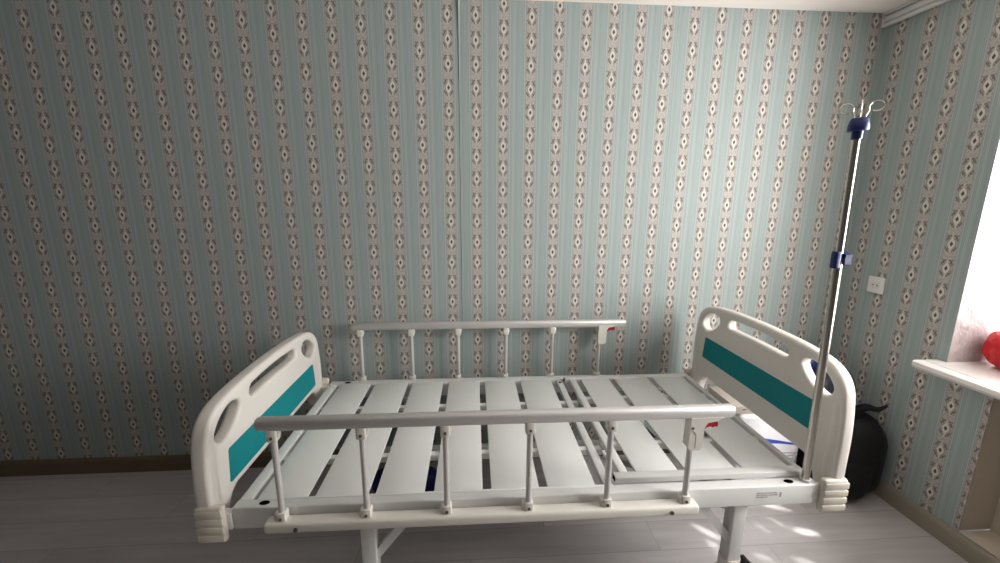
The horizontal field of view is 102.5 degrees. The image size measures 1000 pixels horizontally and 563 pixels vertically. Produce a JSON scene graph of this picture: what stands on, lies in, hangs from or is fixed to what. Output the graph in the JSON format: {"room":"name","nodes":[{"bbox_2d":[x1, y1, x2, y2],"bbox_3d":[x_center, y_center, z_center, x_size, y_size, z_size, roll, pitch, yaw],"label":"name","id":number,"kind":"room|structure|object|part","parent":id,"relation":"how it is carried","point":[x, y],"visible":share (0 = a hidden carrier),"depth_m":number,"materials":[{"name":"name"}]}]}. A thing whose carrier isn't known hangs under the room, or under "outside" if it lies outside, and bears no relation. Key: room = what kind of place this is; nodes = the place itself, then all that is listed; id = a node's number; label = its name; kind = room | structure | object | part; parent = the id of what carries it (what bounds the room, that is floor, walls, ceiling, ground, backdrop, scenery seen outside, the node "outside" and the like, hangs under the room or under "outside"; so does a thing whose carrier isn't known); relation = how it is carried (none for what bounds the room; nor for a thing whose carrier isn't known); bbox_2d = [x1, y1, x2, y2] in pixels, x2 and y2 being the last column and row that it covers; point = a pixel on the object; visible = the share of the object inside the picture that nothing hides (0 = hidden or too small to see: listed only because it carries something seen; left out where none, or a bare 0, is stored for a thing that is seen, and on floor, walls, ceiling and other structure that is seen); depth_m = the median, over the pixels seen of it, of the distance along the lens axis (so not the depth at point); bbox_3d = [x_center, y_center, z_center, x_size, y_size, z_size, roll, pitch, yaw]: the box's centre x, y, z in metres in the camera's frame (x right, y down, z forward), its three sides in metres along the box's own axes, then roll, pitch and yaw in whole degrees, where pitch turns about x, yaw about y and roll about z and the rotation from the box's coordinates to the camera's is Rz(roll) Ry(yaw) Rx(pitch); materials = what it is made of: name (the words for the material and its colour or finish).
{"room":"hospital room","nodes":[
{"label":"hospital room","id":0,"kind":"room"},
{"bbox_2d":[0,0,885,460],"bbox_3d":[-1.460,-0.132,2.008,6.776,2.387,0.011,0,11,-4],"label":"wall","id":1,"kind":"structure","parent":0,"point":[190,189],"depth_m":2.02,"materials":[{"name":"paper"}]},
{"bbox_2d":[0,449,670,476],"bbox_3d":[-1.466,0.996,2.232,6.776,0.087,0.016,0,11,-4],"label":"baseboard","id":2,"kind":"structure","parent":1,"relation":"attached to","point":[8,468],"depth_m":2.18,"materials":[{"name":"brown wood"}]},
{"bbox_2d":[0,453,989,562],"bbox_3d":[-1.109,1.665,-0.771,7.100,0.040,6.200,0,11,-4],"label":"floor","id":3,"kind":"structure","parent":0,"point":[125,517],"depth_m":1.79,"materials":[{"name":"grey laminate"}]},
{"bbox_2d":[372,466,436,492],"bbox_3d":[-0.479,1.012,2.038,0.328,0.142,0.136,0,11,-4],"label":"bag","id":4,"kind":"object","parent":3,"relation":"on","point":[431,477],"visible":0.22,"depth_m":2.00,"materials":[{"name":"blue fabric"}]},
{"bbox_2d":[191,306,855,562],"bbox_3d":[0.093,0.653,1.730,2.078,0.970,1.001,0,11,-4],"label":"hospital bed","id":5,"kind":"object","parent":3,"relation":"on","point":[777,386],"visible":0.99,"depth_m":1.39,"materials":[{"name":"white metal"}]},
{"bbox_3d":[-0.913,0.492,1.616,0.050,0.419,0.897,0,11,-4],"label":"footboard","id":6,"kind":"part","parent":5,"relation":"part of","materials":[{"name":"white plastic"}]},
{"bbox_3d":[-0.889,0.523,1.624,0.005,0.115,0.704,0,11,-4],"label":"inset panel","id":7,"kind":"part","parent":5,"relation":"part of","materials":[{"name":"teal plastic"}]},
{"bbox_3d":[-0.656,0.567,1.184,0.018,0.297,0.018,0,11,-4],"label":"post","id":8,"kind":"part","parent":5,"relation":"part of","materials":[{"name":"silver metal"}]},
{"bbox_3d":[-0.825,0.640,1.659,0.042,0.071,0.798,0,11,-4],"label":"rail","id":9,"kind":"part","parent":5,"relation":"part of","materials":[{"name":"white metal"}]},
{"bbox_3d":[-0.725,0.388,2.104,0.018,0.287,0.018,0,11,-4],"label":"post","id":10,"kind":"part","parent":5,"relation":"part of","materials":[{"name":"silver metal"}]},
{"bbox_3d":[-0.405,0.565,1.200,0.018,0.297,0.018,0,11,-4],"label":"post","id":11,"kind":"part","parent":5,"relation":"part of","materials":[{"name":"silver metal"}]},
{"bbox_3d":[-0.424,0.874,1.319,0.048,0.245,0.048,0,11,-4],"label":"leg","id":12,"kind":"part","parent":5,"relation":"part of","materials":[{"name":"white metal"}]},
{"bbox_3d":[-0.465,0.386,2.120,0.018,0.287,0.018,0,11,-4],"label":"post","id":13,"kind":"part","parent":5,"relation":"part of","materials":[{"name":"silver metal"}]},
{"bbox_3d":[-0.163,0.564,1.215,0.018,0.297,0.018,0,11,-4],"label":"post","id":14,"kind":"part","parent":5,"relation":"part of","materials":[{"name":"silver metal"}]},
{"bbox_3d":[-0.222,0.384,2.136,0.018,0.287,0.018,0,11,-4],"label":"post","id":15,"kind":"part","parent":5,"relation":"part of","materials":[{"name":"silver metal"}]},
{"bbox_3d":[-0.050,0.228,2.116,1.452,0.040,0.035,0,11,-4],"label":"guard rail","id":16,"kind":"part","parent":5,"relation":"part of","materials":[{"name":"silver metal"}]},
{"bbox_3d":[0.010,0.403,1.194,1.420,0.040,0.035,0,11,-4],"label":"guard rail","id":17,"kind":"part","parent":5,"relation":"part of","materials":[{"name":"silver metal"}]},
{"bbox_3d":[0.030,0.382,2.152,0.018,0.287,0.018,0,11,-4],"label":"post","id":18,"kind":"part","parent":5,"relation":"part of","materials":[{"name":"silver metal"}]},
{"bbox_3d":[0.070,0.551,2.130,1.889,0.074,0.046,0,11,-4],"label":"rail","id":19,"kind":"part","parent":5,"relation":"part of","materials":[{"name":"white metal"}]},
{"bbox_3d":[0.128,0.709,1.737,1.600,0.028,0.028,0,11,-4],"label":"crank rod","id":20,"kind":"part","parent":5,"relation":"part of","materials":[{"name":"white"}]},
{"bbox_3d":[0.123,0.717,1.307,1.889,0.074,0.040,0,11,-4],"label":"rail","id":21,"kind":"part","parent":5,"relation":"part of","materials":[{"name":"white metal"}]},
{"bbox_3d":[0.090,0.561,1.231,0.018,0.297,0.018,0,11,-4],"label":"post","id":22,"kind":"part","parent":5,"relation":"part of","materials":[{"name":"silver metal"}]},
{"bbox_3d":[0.279,0.380,2.167,0.018,0.287,0.018,0,11,-4],"label":"post","id":23,"kind":"part","parent":5,"relation":"part of","materials":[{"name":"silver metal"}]},
{"bbox_3d":[0.534,0.378,2.183,0.018,0.287,0.018,0,11,-4],"label":"post","id":24,"kind":"part","parent":5,"relation":"part of","materials":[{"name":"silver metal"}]},
{"bbox_3d":[0.338,0.560,1.246,0.018,0.297,0.018,0,11,-4],"label":"post","id":25,"kind":"part","parent":5,"relation":"part of","materials":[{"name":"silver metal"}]},
{"bbox_3d":[0.594,0.558,1.263,0.018,0.297,0.018,0,11,-4],"label":"post","id":26,"kind":"part","parent":5,"relation":"part of","materials":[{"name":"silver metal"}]},
{"bbox_3d":[0.645,0.441,1.242,0.050,0.028,0.020,0,11,-4],"label":"release lever","id":27,"kind":"part","parent":5,"relation":"part of","materials":[{"name":"red plastic"}]},
{"bbox_3d":[0.810,0.864,1.396,0.048,0.245,0.048,0,11,-4],"label":"leg","id":28,"kind":"part","parent":5,"relation":"part of","materials":[{"name":"white metal"}]},
{"bbox_3d":[1.028,0.626,1.776,0.022,0.071,0.798,0,11,-4],"label":"rail","id":29,"kind":"part","parent":5,"relation":"part of","materials":[{"name":"white metal"}]},
{"bbox_3d":[1.079,0.406,1.738,0.005,0.111,0.704,0,11,-4],"label":"inset panel","id":30,"kind":"part","parent":5,"relation":"part of","materials":[{"name":"teal plastic"}]},
{"bbox_3d":[1.101,0.425,1.743,0.046,0.519,0.897,0,11,-4],"label":"headboard","id":31,"kind":"part","parent":5,"relation":"part of","materials":[{"name":"white plastic"}]},
{"bbox_2d":[799,100,885,482],"bbox_3d":[1.012,0.085,1.239,0.079,1.198,0.072,0,11,-4],"label":"pole","id":32,"kind":"object","parent":5,"relation":"on","point":[856,126],"visible":1,"depth_m":1.22,"materials":[{"name":"silver metal"}]},
{"bbox_3d":[1.032,-0.069,1.215,0.026,0.046,0.045,0,11,-4],"label":"clamp knob","id":33,"kind":"part","parent":32,"relation":"part of","materials":[{"name":"blue plastic"}]},
{"bbox_2d":[709,414,797,479],"bbox_3d":[1.394,0.854,2.224,0.345,0.395,0.266,0,11,-4],"label":"wrapped package","id":34,"kind":"object","parent":3,"relation":"on","point":[770,434],"visible":0.2,"depth_m":2.09,"materials":[{"name":"white plastic"}]},
{"bbox_2d":[708,386,753,413],"bbox_3d":[1.287,0.638,2.176,0.190,0.044,0.231,0,11,-4],"label":"cardboard box","id":35,"kind":"object","parent":34,"relation":"on","point":[717,392],"visible":0.32,"depth_m":2.14,"materials":[{"name":"beige cardboard"}]},
{"bbox_2d":[796,404,887,499],"bbox_3d":[1.755,0.826,2.125,0.321,0.496,0.426,0,11,-4],"label":"rucksack","id":36,"kind":"object","parent":3,"relation":"on","point":[869,443],"visible":0.46,"depth_m":1.94,"materials":[{"name":"black fabric"}]},
{"bbox_2d":[810,359,817,372],"bbox_3d":[1.594,0.487,2.137,0.159,0.253,0.130,0,11,-4],"label":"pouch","id":37,"kind":"object","parent":36,"relation":"on","point":[813,363],"visible":0.02,"depth_m":2.07,"materials":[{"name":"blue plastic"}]},
{"bbox_2d":[814,370,855,393],"bbox_3d":[1.649,0.528,1.995,0.178,0.228,0.141,0,11,-4],"label":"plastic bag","id":38,"kind":"object","parent":36,"relation":"on","point":[828,385],"visible":0.08,"depth_m":1.94,"materials":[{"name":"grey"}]},
{"bbox_2d":[532,0,910,12],"bbox_3d":[-1.098,-0.715,-1.248,7.100,0.040,6.200,0,11,-4],"label":"ceiling","id":39,"kind":"structure","parent":0,"point":[864,6],"depth_m":1.90,"materials":[{"name":"white paint"}]},
{"bbox_2d":[829,0,999,559],"bbox_3d":[2.116,0.450,-0.807,0.001,2.387,6.200,0,11,-4],"label":"wall","id":40,"kind":"structure","parent":0,"point":[929,155],"depth_m":1.84,"materials":[{"name":"paper"}]},
{"bbox_2d":[867,275,885,294],"bbox_3d":[1.926,0.018,2.057,0.012,0.085,0.083,0,11,-4],"label":"wall socket","id":41,"kind":"object","parent":40,"relation":"attached to","point":[876,285],"visible":1,"depth_m":2.05,"materials":[{"name":"white plastic"}]},
{"bbox_2d":[871,479,999,562],"bbox_3d":[2.103,1.579,-0.589,0.016,0.087,6.184,0,11,-4],"label":"baseboard","id":42,"kind":"structure","parent":40,"relation":"attached to","point":[958,543],"depth_m":1.79,"materials":[{"name":"beige wood"}]},
{"bbox_2d":[957,402,993,530],"bbox_3d":[1.965,0.748,1.657,0.005,0.658,0.006,0,11,-4],"label":"trim","id":43,"kind":"structure","parent":40,"relation":"attached to","point":[984,431],"depth_m":1.67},
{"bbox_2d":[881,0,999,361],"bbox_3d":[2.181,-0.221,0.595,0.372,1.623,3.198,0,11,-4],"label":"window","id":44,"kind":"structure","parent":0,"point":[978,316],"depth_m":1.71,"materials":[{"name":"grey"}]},
{"bbox_3d":[2.012,-0.982,0.431,0.027,0.066,3.198,0,11,-4],"label":"curtain rail","id":45,"kind":"part","parent":44,"relation":"part of","materials":[{"name":"white plastic"}]},
{"bbox_3d":[2.172,0.088,0.998,0.344,2.387,1.407,0,11,-4],"label":"lintel","id":46,"kind":"object","parent":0,"visible":0},
{"bbox_2d":[911,359,999,399],"bbox_3d":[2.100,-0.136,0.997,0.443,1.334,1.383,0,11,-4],"label":"windowsill","id":47,"kind":"structure","parent":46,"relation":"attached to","point":[983,377],"depth_m":1.66,"materials":[{"name":"white plastic"}]},
{"bbox_2d":[981,331,999,368],"bbox_3d":[2.132,0.199,1.564,0.173,0.412,0.318,0,11,-4],"label":"bundle","id":48,"kind":"object","parent":47,"relation":"on","point":[990,349],"visible":1,"depth_m":1.68,"materials":[{"name":"red plastic"}]},
{"bbox_2d":[959,398,999,558],"bbox_3d":[2.142,0.884,1.178,0.293,0.754,1.210,0,11,-4],"label":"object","id":49,"kind":"structure","parent":46,"relation":"attached to","point":[982,509],"depth_m":1.68,"materials":[{"name":"beige paint"}]}
]}

